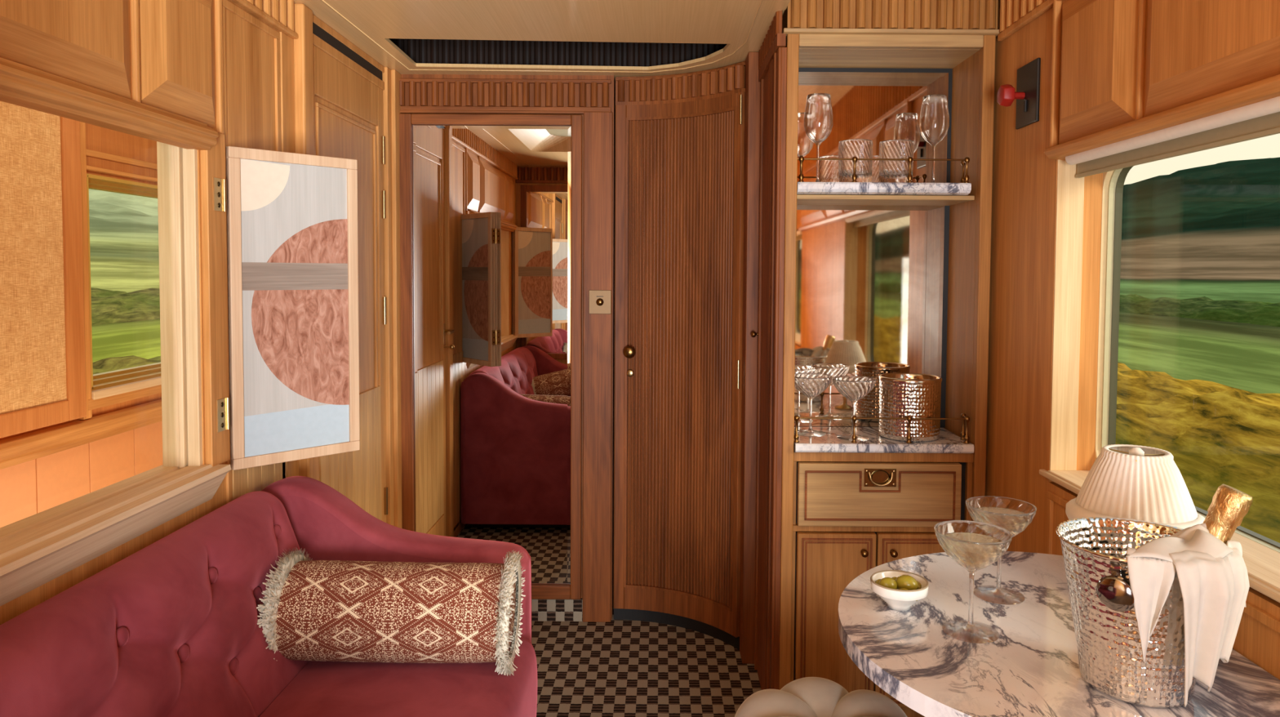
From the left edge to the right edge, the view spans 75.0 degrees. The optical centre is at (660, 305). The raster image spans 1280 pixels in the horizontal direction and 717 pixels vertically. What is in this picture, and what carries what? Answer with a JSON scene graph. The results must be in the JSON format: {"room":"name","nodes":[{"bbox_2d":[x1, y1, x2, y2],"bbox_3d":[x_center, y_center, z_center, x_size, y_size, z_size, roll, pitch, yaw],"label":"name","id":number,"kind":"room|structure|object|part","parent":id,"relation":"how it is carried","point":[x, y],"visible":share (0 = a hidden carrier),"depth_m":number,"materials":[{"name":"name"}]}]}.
{"room":"train carriage","nodes":[
{"label":"train carriage","id":0,"kind":"room"},
{"bbox_2d":[0,121,163,527],"bbox_3d":[-1.835,0.215,1.161,0.132,2.150,5.700,0,2,0],"label":"wall","id":1,"kind":"structure","parent":0,"point":[119,437],"depth_m":2.63,"materials":[{"name":"brown wood"}]},
{"bbox_2d":[0,101,86,438],"bbox_3d":[-1.780,-0.218,2.043,0.038,1.158,1.000,0,2,0],"label":"panel","id":2,"kind":"object","parent":1,"relation":"attached to","point":[42,361],"visible":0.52,"depth_m":2.38,"materials":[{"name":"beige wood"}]},
{"bbox_3d":[-1.797,0.418,1.219,0.052,0.140,5.400,0,2,0],"label":"dado rail","id":3,"kind":"part","parent":1,"relation":"part of","materials":[{"name":"brown wood"}]},
{"bbox_3d":[-1.823,0.857,1.984,0.024,0.800,3.147,0,2,0],"label":"dado panel","id":4,"kind":"part","parent":1,"relation":"part of","materials":[{"name":"brown wood"}]},
{"bbox_3d":[-1.789,-0.259,2.573,0.021,1.220,0.038,0,2,0],"label":"upright moulding","id":5,"kind":"part","parent":1,"relation":"part of","materials":[{"name":"brown wood"}]},
{"bbox_3d":[-1.798,-0.476,3.033,0.038,0.065,1.300,0,2,0],"label":"head moulding","id":6,"kind":"part","parent":1,"relation":"part of","materials":[{"name":"brown wood"}]},
{"bbox_2d":[86,173,161,399],"bbox_3d":[-1.831,-0.080,3.077,0.116,0.709,0.954,0,2,0],"label":"window","id":7,"kind":"structure","parent":1,"relation":"in","point":[107,384],"depth_m":2.80,"materials":[{"name":"orange oak"},{"name":"pale oak"},{"name":"glass"}]},
{"bbox_3d":[-1.799,0.261,3.089,0.046,0.027,0.950,0,2,0],"label":"sill","id":8,"kind":"part","parent":7,"relation":"part of","materials":[{"name":"brown wood"}]},
{"bbox_2d":[0,0,382,624],"bbox_3d":[-1.157,0.210,0.797,0.340,2.200,4.975,0,2,0],"label":"wall","id":9,"kind":"structure","parent":0,"point":[182,73],"depth_m":1.76,"materials":[{"name":"brown wood"}]},
{"bbox_3d":[-1.013,-0.535,1.236,0.032,0.310,1.347,0,2,0],"label":"fielded panel","id":10,"kind":"part","parent":9,"relation":"part of","materials":[{"name":"brown wood"}]},
{"bbox_2d":[0,463,231,605],"bbox_3d":[-1.056,0.427,1.241,0.145,0.086,1.343,0,2,0],"label":"window sill","id":11,"kind":"structure","parent":9,"relation":"attached to","point":[36,549],"depth_m":1.51,"materials":[{"name":"brown wood"}]},
{"bbox_2d":[156,132,230,468],"bbox_3d":[-1.063,0.004,1.305,0.106,0.770,1.286,0,2,0],"label":"window","id":12,"kind":"structure","parent":9,"relation":"in","point":[177,166],"depth_m":1.86,"materials":[{"name":"brown wood"}]},
{"bbox_3d":[-1.073,0.005,1.265,0.087,0.770,1.206,0,2,0],"label":"frame","id":13,"kind":"part","parent":12,"relation":"part of","materials":[{"name":"brown wood"}]},
{"bbox_3d":[-1.018,-0.016,1.908,0.017,0.760,0.078,0,2,0],"label":"hinge post","id":14,"kind":"part","parent":12,"relation":"part of","materials":[{"name":"brown wood"}]},
{"bbox_2d":[213,177,226,211],"bbox_3d":[-1.005,-0.254,1.904,0.010,0.074,0.046,0,2,0],"label":"butt hinge","id":15,"kind":"object","parent":12,"relation":"attached to","point":[220,187],"visible":1,"depth_m":1.91,"materials":[{"name":"gold metal"}]},
{"bbox_2d":[216,396,230,432],"bbox_3d":[-1.008,0.251,1.925,0.010,0.074,0.046,0,2,0],"label":"butt hinge","id":16,"kind":"object","parent":12,"relation":"attached to","point":[223,404],"visible":1,"depth_m":1.93,"materials":[{"name":"gold metal"}]},
{"bbox_2d":[226,146,359,470],"bbox_3d":[-0.919,0.003,2.094,0.060,0.762,0.322,3,3,43],"label":"shutter","id":17,"kind":"object","parent":9,"relation":"attached to","point":[292,247],"visible":0.92,"depth_m":2.07,"materials":[{"name":"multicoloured wood"}]},
{"bbox_2d":[312,13,402,528],"bbox_3d":[-0.993,0.184,2.800,0.070,2.085,0.770,0,2,0],"label":"door","id":18,"kind":"structure","parent":9,"relation":"in","point":[357,108],"depth_m":2.96,"materials":[{"name":"brown wood"}]},
{"bbox_3d":[-1.020,0.199,2.739,0.016,1.660,0.545,0,2,0],"label":"panel","id":19,"kind":"part","parent":18,"relation":"part of","materials":[{"name":"brown wood"}]},
{"bbox_2d":[293,0,790,79],"bbox_3d":[-0.385,-0.881,1.114,3.020,0.197,5.700,0,2,0],"label":"ceiling","id":20,"kind":"structure","parent":0,"point":[615,37],"depth_m":2.58,"materials":[{"name":"beige paint"}]},
{"bbox_2d":[399,40,786,622],"bbox_3d":[0.012,0.063,3.267,2.276,2.300,0.227,0,2,0],"label":"door frame","id":21,"kind":"structure","parent":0,"point":[593,97],"depth_m":3.15,"materials":[{"name":"brown wood"}]},
{"bbox_2d":[399,113,582,599],"bbox_3d":[-0.643,0.202,3.171,0.687,1.844,0.026,0,2,0],"label":"door","id":22,"kind":"structure","parent":21,"relation":"in","point":[491,293],"depth_m":3.17,"materials":[{"name":"brown wood"}]},
{"bbox_2d":[531,597,582,621],"bbox_3d":[-0.650,1.170,3.220,0.706,0.085,0.014,0,2,0],"label":"baseboard","id":23,"kind":"structure","parent":21,"relation":"attached to","point":[542,610],"depth_m":3.21,"materials":[{"name":"carpet"}]},
{"bbox_2d":[588,289,611,314],"bbox_3d":[-0.228,-0.015,3.149,0.084,0.090,0.012,0,2,0],"label":"wall switch","id":24,"kind":"object","parent":21,"relation":"attached to","point":[599,300],"visible":1,"depth_m":3.15,"materials":[{"name":"brown metal"}]},
{"bbox_2d":[531,607,761,716],"bbox_3d":[-0.383,1.313,1.206,3.050,0.030,5.700,0,2,0],"label":"floor","id":25,"kind":"structure","parent":0,"point":[615,668],"depth_m":2.81,"materials":[{"name":"carpet"}]},
{"bbox_2d":[0,475,537,716],"bbox_3d":[-0.660,0.880,1.322,0.721,0.822,1.703,0,2,0],"label":"sofa","id":26,"kind":"object","parent":25,"relation":"on","point":[171,628],"visible":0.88,"depth_m":1.67,"materials":[{"name":"red fabric"}]},
{"bbox_3d":[-0.907,0.699,1.306,0.226,0.462,1.490,0,2,0],"label":"backrest","id":27,"kind":"part","parent":26,"relation":"part of","materials":[{"name":"red fabric"}]},
{"bbox_2d":[256,546,525,675],"bbox_3d":[-0.592,0.693,1.898,0.548,0.285,0.272,0,2,-3],"label":"bolster cushion","id":28,"kind":"object","parent":26,"relation":"on","point":[312,610],"visible":0.93,"depth_m":1.81,"materials":[{"name":"red fabric"}]},
{"bbox_3d":[-0.674,0.817,2.116,0.688,0.762,0.110,0,2,0],"label":"arm","id":29,"kind":"part","parent":26,"relation":"part of","materials":[{"name":"red fabric"}]},
{"bbox_2d":[259,635,537,716],"bbox_3d":[-0.563,0.960,1.339,0.526,0.266,1.495,0,2,0],"label":"seat cushion","id":30,"kind":"object","parent":26,"relation":"on","point":[307,688],"depth_m":1.77,"materials":[{"name":"red fabric"}]},
{"bbox_2d":[739,9,786,689],"bbox_3d":[0.323,0.140,2.668,0.068,2.200,0.571,0,2,0],"label":"door","id":31,"kind":"structure","parent":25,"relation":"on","point":[765,119],"depth_m":2.68,"materials":[{"name":"brown wood"}]},
{"bbox_3d":[0.320,0.095,2.803,0.030,0.022,0.023,0,2,0],"label":"knob","id":32,"kind":"part","parent":31,"relation":"part of","materials":[{"name":"gold metal"}]},
{"bbox_3d":[0.331,0.251,2.600,0.013,1.985,0.403,0,2,0],"label":"moulding","id":33,"kind":"part","parent":31,"relation":"part of","materials":[{"name":"brown wood"}]},
{"bbox_2d":[734,676,906,716],"bbox_3d":[0.332,1.044,1.675,0.385,0.479,0.400,0,2,0],"label":"stool","id":34,"kind":"object","parent":25,"relation":"on","point":[806,696],"visible":1,"depth_m":1.71,"materials":[{"name":"grey fabric"}]},
{"bbox_2d":[778,0,999,716],"bbox_3d":[0.642,0.119,2.505,0.604,2.260,0.315,0,2,0],"label":"bar cabinet","id":35,"kind":"object","parent":25,"relation":"on","point":[874,286],"visible":0.75,"depth_m":2.42,"materials":[{"name":"brown wood"}]},
{"bbox_3d":[0.507,0.907,2.417,0.226,0.507,0.022,0,2,0],"label":"cabinet door","id":36,"kind":"part","parent":35,"relation":"part of","materials":[{"name":"brown wood"}]},
{"bbox_3d":[0.507,0.908,2.405,0.202,0.483,0.005,0,2,0],"label":"door moulding","id":37,"kind":"part","parent":35,"relation":"part of","materials":[{"name":"brown wood"}]},
{"bbox_3d":[0.584,0.706,2.384,0.021,0.021,0.025,0,2,0],"label":"knob","id":38,"kind":"part","parent":35,"relation":"part of","materials":[{"name":"gold metal"}]},
{"bbox_2d":[794,204,949,427],"bbox_3d":[0.645,0.027,2.633,0.519,0.713,0.011,0,2,0],"label":"mirror","id":39,"kind":"object","parent":35,"relation":"attached to","point":[873,281],"depth_m":2.62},
{"bbox_2d":[797,67,952,182],"bbox_3d":[0.649,-0.553,2.608,0.519,0.375,0.011,0,2,0],"label":"mirror","id":40,"kind":"object","parent":35,"relation":"attached to","point":[876,104],"depth_m":2.60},
{"bbox_3d":[0.629,0.542,2.401,0.467,0.182,0.024,0,2,0],"label":"drawer","id":41,"kind":"part","parent":35,"relation":"part of","materials":[{"name":"brown wood"}]},
{"bbox_3d":[0.629,0.490,2.386,0.092,0.052,0.004,0,2,0],"label":"pull plate","id":42,"kind":"part","parent":35,"relation":"part of","materials":[{"name":"gold metal"}]},
{"bbox_3d":[0.629,0.543,2.387,0.431,0.144,0.004,0,2,0],"label":"drawer moulding","id":43,"kind":"part","parent":35,"relation":"part of","materials":[{"name":"brown wood"}]},
{"bbox_2d":[871,469,889,482],"bbox_3d":[0.629,0.490,2.385,0.054,0.046,0.006,0,2,0],"label":"handle","id":44,"kind":"object","parent":35,"relation":"on","point":[877,475],"depth_m":2.38,"materials":[{"name":"gold metal"}]},
{"bbox_3d":[0.640,0.837,2.429,0.519,0.832,0.024,0,2,0],"label":"frame","id":45,"kind":"part","parent":35,"relation":"part of","materials":[{"name":"brown wood"}]},
{"bbox_2d":[793,413,973,453],"bbox_3d":[0.641,0.363,2.508,0.514,0.106,0.265,0,2,0],"label":"countertop","id":46,"kind":"structure","parent":35,"relation":"on","point":[948,442],"depth_m":2.39,"materials":[{"name":"white stone"}]},
{"bbox_3d":[0.392,0.352,2.399,0.016,0.078,0.016,0,2,0],"label":"post","id":47,"kind":"part","parent":46,"relation":"part of","materials":[{"name":"gold metal"}]},
{"bbox_2d":[794,373,832,435],"bbox_3d":[0.456,0.298,2.530,0.127,0.176,0.126,1,2,5],"label":"coupe","id":48,"kind":"object","parent":46,"relation":"on","point":[810,384],"visible":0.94,"depth_m":2.50,"materials":[{"name":"clear glass"}]},
{"bbox_2d":[831,375,875,440],"bbox_3d":[0.571,0.301,2.467,0.127,0.176,0.126,3,3,42],"label":"coupe","id":49,"kind":"object","parent":46,"relation":"on","point":[854,388],"visible":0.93,"depth_m":2.44,"materials":[{"name":"clear glass"}]},
{"bbox_3d":[0.558,0.353,2.399,0.016,0.078,0.016,0,2,0],"label":"post","id":50,"kind":"part","parent":46,"relation":"part of","materials":[{"name":"gold metal"}]},
{"bbox_3d":[0.639,0.322,2.421,0.507,0.005,0.053,0,2,0],"label":"rail","id":51,"kind":"part","parent":46,"relation":"part of","materials":[{"name":"gold metal"}]},
{"bbox_3d":[0.716,0.354,2.399,0.016,0.078,0.016,0,2,0],"label":"post","id":52,"kind":"part","parent":46,"relation":"part of","materials":[{"name":"gold metal"}]},
{"bbox_2d":[879,373,942,441],"bbox_3d":[0.742,0.298,2.482,0.180,0.180,0.180,0,2,0],"label":"ice bucket","id":53,"kind":"object","parent":46,"relation":"on","point":[915,395],"visible":0.88,"depth_m":2.41,"materials":[{"name":"silver metal"}]},
{"bbox_3d":[0.890,0.353,2.449,0.016,0.078,0.016,0,2,0],"label":"post","id":54,"kind":"part","parent":46,"relation":"part of","materials":[{"name":"gold metal"}]},
{"bbox_3d":[0.882,0.355,2.399,0.016,0.078,0.016,0,2,0],"label":"post","id":55,"kind":"part","parent":46,"relation":"part of","materials":[{"name":"gold metal"}]},
{"bbox_2d":[796,155,971,195],"bbox_3d":[0.640,-0.378,2.487,0.500,0.106,0.245,0,2,0],"label":"shelf","id":56,"kind":"object","parent":35,"relation":"on","point":[853,188],"visible":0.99,"depth_m":2.37,"materials":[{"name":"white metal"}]},
{"bbox_3d":[0.402,-0.391,2.380,0.016,0.074,0.016,0,2,0],"label":"post","id":57,"kind":"part","parent":56,"relation":"part of","materials":[{"name":"gold metal"}]},
{"bbox_2d":[804,93,833,182],"bbox_3d":[0.465,-0.488,2.457,0.085,0.262,0.085,0,2,0],"label":"wine glass","id":58,"kind":"object","parent":56,"relation":"on","point":[818,115],"visible":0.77,"depth_m":2.42,"materials":[{"name":"clear glass"}]},
{"bbox_3d":[0.554,-0.390,2.380,0.016,0.074,0.016,0,2,0],"label":"post","id":59,"kind":"part","parent":56,"relation":"part of","materials":[{"name":"gold metal"}]},
{"bbox_2d":[838,138,872,182],"bbox_3d":[0.571,-0.418,2.439,0.098,0.125,0.099,0,2,-8],"label":"tumbler","id":60,"kind":"object","parent":56,"relation":"on","point":[859,148],"visible":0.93,"depth_m":2.40,"materials":[{"name":"clear glass"}]},
{"bbox_3d":[0.638,-0.419,2.402,0.495,0.005,0.053,0,2,0],"label":"rail","id":61,"kind":"part","parent":56,"relation":"part of","materials":[{"name":"gold metal"}]},
{"bbox_2d":[879,139,914,182],"bbox_3d":[0.691,-0.417,2.442,0.099,0.125,0.098,-1,3,-32],"label":"tumbler","id":62,"kind":"object","parent":56,"relation":"on","point":[890,171],"visible":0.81,"depth_m":2.40,"materials":[{"name":"clear glass"}]},
{"bbox_3d":[0.712,-0.389,2.380,0.016,0.074,0.016,0,2,0],"label":"post","id":63,"kind":"part","parent":56,"relation":"part of","materials":[{"name":"gold metal"}]},
{"bbox_2d":[919,94,949,182],"bbox_3d":[0.809,-0.486,2.467,0.085,0.262,0.085,0,2,0],"label":"wine glass","id":64,"kind":"object","parent":56,"relation":"on","point":[934,119],"visible":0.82,"depth_m":2.43,"materials":[{"name":"clear glass"}]},
{"bbox_3d":[0.882,-0.390,2.430,0.016,0.074,0.016,0,2,0],"label":"post","id":65,"kind":"part","parent":56,"relation":"part of","materials":[{"name":"gold metal"}]},
{"bbox_3d":[0.874,-0.388,2.380,0.016,0.074,0.016,0,2,0],"label":"post","id":66,"kind":"part","parent":56,"relation":"part of","materials":[{"name":"gold metal"}]},
{"bbox_3d":[0.648,-0.772,2.351,0.604,0.017,0.046,0,2,0],"label":"cornice","id":67,"kind":"part","parent":35,"relation":"part of","materials":[{"name":"brown wood"}]},
{"bbox_3d":[0.650,-0.748,2.360,0.519,0.035,0.030,0,2,0],"label":"rail","id":68,"kind":"part","parent":35,"relation":"part of","materials":[{"name":"brown wood"}]},
{"bbox_3d":[0.668,0.707,2.384,0.021,0.021,0.025,0,2,0],"label":"knob","id":69,"kind":"part","parent":35,"relation":"part of","materials":[{"name":"gold metal"}]},
{"bbox_3d":[0.743,0.909,2.417,0.236,0.507,0.022,0,2,0],"label":"cabinet door","id":70,"kind":"part","parent":35,"relation":"part of","materials":[{"name":"brown wood"}]},
{"bbox_3d":[0.743,0.909,2.405,0.212,0.483,0.005,0,2,0],"label":"door moulding","id":71,"kind":"part","parent":35,"relation":"part of","materials":[{"name":"brown wood"}]},
{"bbox_3d":[0.644,0.248,2.532,0.559,2.000,0.231,0,2,0],"label":"panel","id":72,"kind":"part","parent":35,"relation":"part of","materials":[{"name":"brown wood"}]},
{"bbox_2d":[838,551,1279,716],"bbox_3d":[0.632,0.928,1.470,0.630,0.730,0.824,0,2,0],"label":"marble table","id":73,"kind":"object","parent":25,"relation":"on","point":[1032,669],"visible":0.67,"depth_m":1.35,"materials":[{"name":"white stone"}]},
{"bbox_2d":[870,569,928,610],"bbox_3d":[0.444,0.533,1.550,0.105,0.050,0.105,0,2,0],"label":"bowl","id":74,"kind":"object","parent":73,"relation":"on","point":[898,599],"visible":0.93,"depth_m":1.52,"materials":[{"name":"white ceramic"}]},
{"bbox_2d":[878,577,897,589],"bbox_3d":[0.422,0.517,1.545,0.032,0.028,0.033,2,3,28],"label":"olive","id":75,"kind":"object","parent":74,"relation":"in","point":[888,582],"visible":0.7,"depth_m":1.54,"materials":[{"name":"food"}]},
{"bbox_2d":[895,574,919,590],"bbox_3d":[0.457,0.515,1.547,0.036,0.032,0.037,-1,3,-28],"label":"olive","id":76,"kind":"object","parent":74,"relation":"in","point":[906,581],"visible":0.77,"depth_m":1.54,"materials":[{"name":"food"}]},
{"bbox_2d":[933,520,1012,643],"bbox_3d":[0.537,0.475,1.439,0.126,0.176,0.126,-2,3,-40],"label":"coupe","id":77,"kind":"object","parent":73,"relation":"on","point":[974,545],"visible":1,"depth_m":1.43,"materials":[{"name":"clear glass"}]},
{"bbox_2d":[965,495,1036,604],"bbox_3d":[0.652,0.469,1.603,0.126,0.176,0.126,-1,3,-24],"label":"coupe","id":78,"kind":"object","parent":73,"relation":"on","point":[1014,515],"visible":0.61,"depth_m":1.60,"materials":[{"name":"clear glass"}]},
{"bbox_2d":[1056,516,1196,706],"bbox_3d":[0.716,0.459,1.252,0.225,0.221,0.225,0,2,0],"label":"ice bucket","id":79,"kind":"object","parent":73,"relation":"on","point":[1094,548],"visible":0.75,"depth_m":1.20,"materials":[{"name":"silver metal"}]},
{"bbox_3d":[0.641,0.401,1.170,0.052,0.052,0.029,3,3,42],"label":"knob","id":80,"kind":"part","parent":79,"relation":"part of","materials":[{"name":"metal"}]},
{"bbox_2d":[1125,522,1249,706],"bbox_3d":[0.758,0.431,1.198,0.143,0.232,0.209,2,3,35],"label":"napkin","id":81,"kind":"object","parent":79,"relation":"on","point":[1212,574],"visible":1,"depth_m":1.14,"materials":[{"name":"white fabric"}]},
{"bbox_2d":[1202,484,1253,543],"bbox_3d":[0.768,0.410,1.225,0.166,0.306,0.074,1,3,20],"label":"champagne bottle","id":82,"kind":"object","parent":79,"relation":"in","point":[1227,510],"visible":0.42,"depth_m":1.19,"materials":[{"name":"gold metal"}]},
{"bbox_2d":[1065,444,1204,528],"bbox_3d":[0.843,0.406,1.483,0.219,0.313,0.219,0,2,0],"label":"table lamp","id":83,"kind":"object","parent":73,"relation":"on","point":[1124,481],"visible":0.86,"depth_m":1.42,"materials":[{"name":"white fabric"}]},
{"bbox_3d":[0.843,0.374,1.482,0.219,0.035,0.219,0,2,0],"label":"shade trim","id":84,"kind":"part","parent":83,"relation":"part of","materials":[{"name":"white fabric"}]},
{"bbox_2d":[613,60,745,649],"bbox_3d":[0.106,0.178,3.130,0.660,2.083,0.201,2,3,29],"label":"wall","id":85,"kind":"structure","parent":0,"point":[727,80],"depth_m":3.09,"materials":[{"name":"brown wood"}]},
{"bbox_2d":[613,91,745,637],"bbox_3d":[0.068,0.211,3.082,0.536,1.922,0.109,2,3,30],"label":"door","id":86,"kind":"structure","parent":85,"relation":"in","point":[680,166],"depth_m":3.12,"materials":[{"name":"brown wood"}]},
{"bbox_3d":[-0.117,0.172,3.151,0.048,0.048,0.049,0,2,0],"label":"knob","id":87,"kind":"part","parent":86,"relation":"part of","materials":[{"name":"gold metal"}]},
{"bbox_2d":[985,0,1279,679],"bbox_3d":[1.010,0.171,0.845,0.172,2.300,5.075,0,2,0],"label":"wall","id":88,"kind":"structure","parent":0,"point":[1105,64],"depth_m":2.02,"materials":[{"name":"brown wood"}]},
{"bbox_2d":[996,57,1040,129],"bbox_3d":[0.925,-0.551,2.171,0.073,0.160,0.125,0,2,0],"label":"handle","id":89,"kind":"object","parent":88,"relation":"attached to","point":[1027,95],"visible":1,"depth_m":2.16,"materials":[{"name":"red paint"}]},
{"bbox_3d":[0.920,-0.551,2.184,0.064,0.059,0.052,0,2,0],"label":"red knob","id":90,"kind":"part","parent":89,"relation":"part of","materials":[{"name":"paint"}]},
{"bbox_3d":[0.957,-0.551,2.171,0.009,0.160,0.125,0,2,0],"label":"plate","id":91,"kind":"part","parent":89,"relation":"part of","materials":[{"name":"black metal"}]},
{"bbox_2d":[1039,96,1279,602],"bbox_3d":[1.029,0.037,1.468,0.169,0.824,1.190,0,2,0],"label":"window","id":92,"kind":"structure","parent":88,"relation":"in","point":[1260,553],"depth_m":2.02,"materials":[{"name":"brown wood"}]},
{"bbox_3d":[1.011,0.437,1.484,0.137,0.022,1.190,0,2,0],"label":"sill","id":93,"kind":"part","parent":92,"relation":"part of","materials":[{"name":"brown wood"}]},
{"bbox_3d":[0.971,-0.327,1.437,0.032,0.032,1.060,0,2,0],"label":"blind rail","id":94,"kind":"part","parent":92,"relation":"part of","materials":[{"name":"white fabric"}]},
{"bbox_2d":[1075,111,1279,177],"bbox_3d":[1.004,-0.323,1.452,0.009,0.075,1.106,0,2,0],"label":"roller blind","id":95,"kind":"object","parent":92,"relation":"attached to","point":[1268,125],"depth_m":1.58,"materials":[{"name":"white fabric"}]},
{"bbox_3d":[0.949,0.834,1.506,0.010,0.720,1.100,0,2,0],"label":"dado moulding","id":96,"kind":"part","parent":88,"relation":"part of","materials":[{"name":"brown wood"}]},
{"bbox_3d":[0.950,-0.500,0.790,0.032,0.337,2.414,0,2,0],"label":"fielded panel","id":97,"kind":"part","parent":88,"relation":"part of","materials":[{"name":"brown wood"}]},
{"label":"outside","id":98,"kind":"structure","parent":0,"visible":0},
{"bbox_2d":[88,188,160,362],"bbox_3d":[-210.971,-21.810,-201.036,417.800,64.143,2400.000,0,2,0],"label":"ground","id":99,"kind":"structure","parent":98,"point":[124,251],"depth_m":107.31,"materials":[{"name":"green plant"}]},
{"bbox_2d":[90,287,159,324],"bbox_3d":[-27.033,1.792,0.082,4.974,2.282,240.000,0,2,0],"label":"hedge","id":100,"kind":"object","parent":99,"relation":"on","point":[108,306],"visible":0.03,"depth_m":39.50,"materials":[{"name":"green plant"}]},
{"bbox_2d":[92,355,160,373],"bbox_3d":[-8.021,1.883,5.085,3.229,1.914,70.005,0,2,0],"label":"hedge","id":101,"kind":"object","parent":99,"relation":"on","point":[113,363],"visible":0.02,"depth_m":12.34,"materials":[{"name":"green plant"}]},
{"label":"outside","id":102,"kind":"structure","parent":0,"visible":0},
{"bbox_2d":[1117,157,1279,393],"bbox_3d":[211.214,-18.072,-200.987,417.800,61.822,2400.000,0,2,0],"label":"ground","id":103,"kind":"structure","parent":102,"point":[1212,232],"depth_m":109.06,"materials":[{"name":"green plant"}]},
{"bbox_2d":[1115,361,1279,542],"bbox_3d":[7.355,2.808,-14.897,3.638,1.927,90.001,0,2,0],"label":"field","id":104,"kind":"structure","parent":103,"relation":"on","point":[1216,434],"depth_m":9.65,"materials":[{"name":"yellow plant"}]},
{"bbox_2d":[1119,293,1279,326],"bbox_3d":[29.979,2.890,-14.900,3.635,2.038,210.000,0,2,0],"label":"grass field","id":105,"kind":"structure","parent":103,"relation":"on","point":[1258,313],"depth_m":44.25,"materials":[{"name":"green plant"}]}
]}

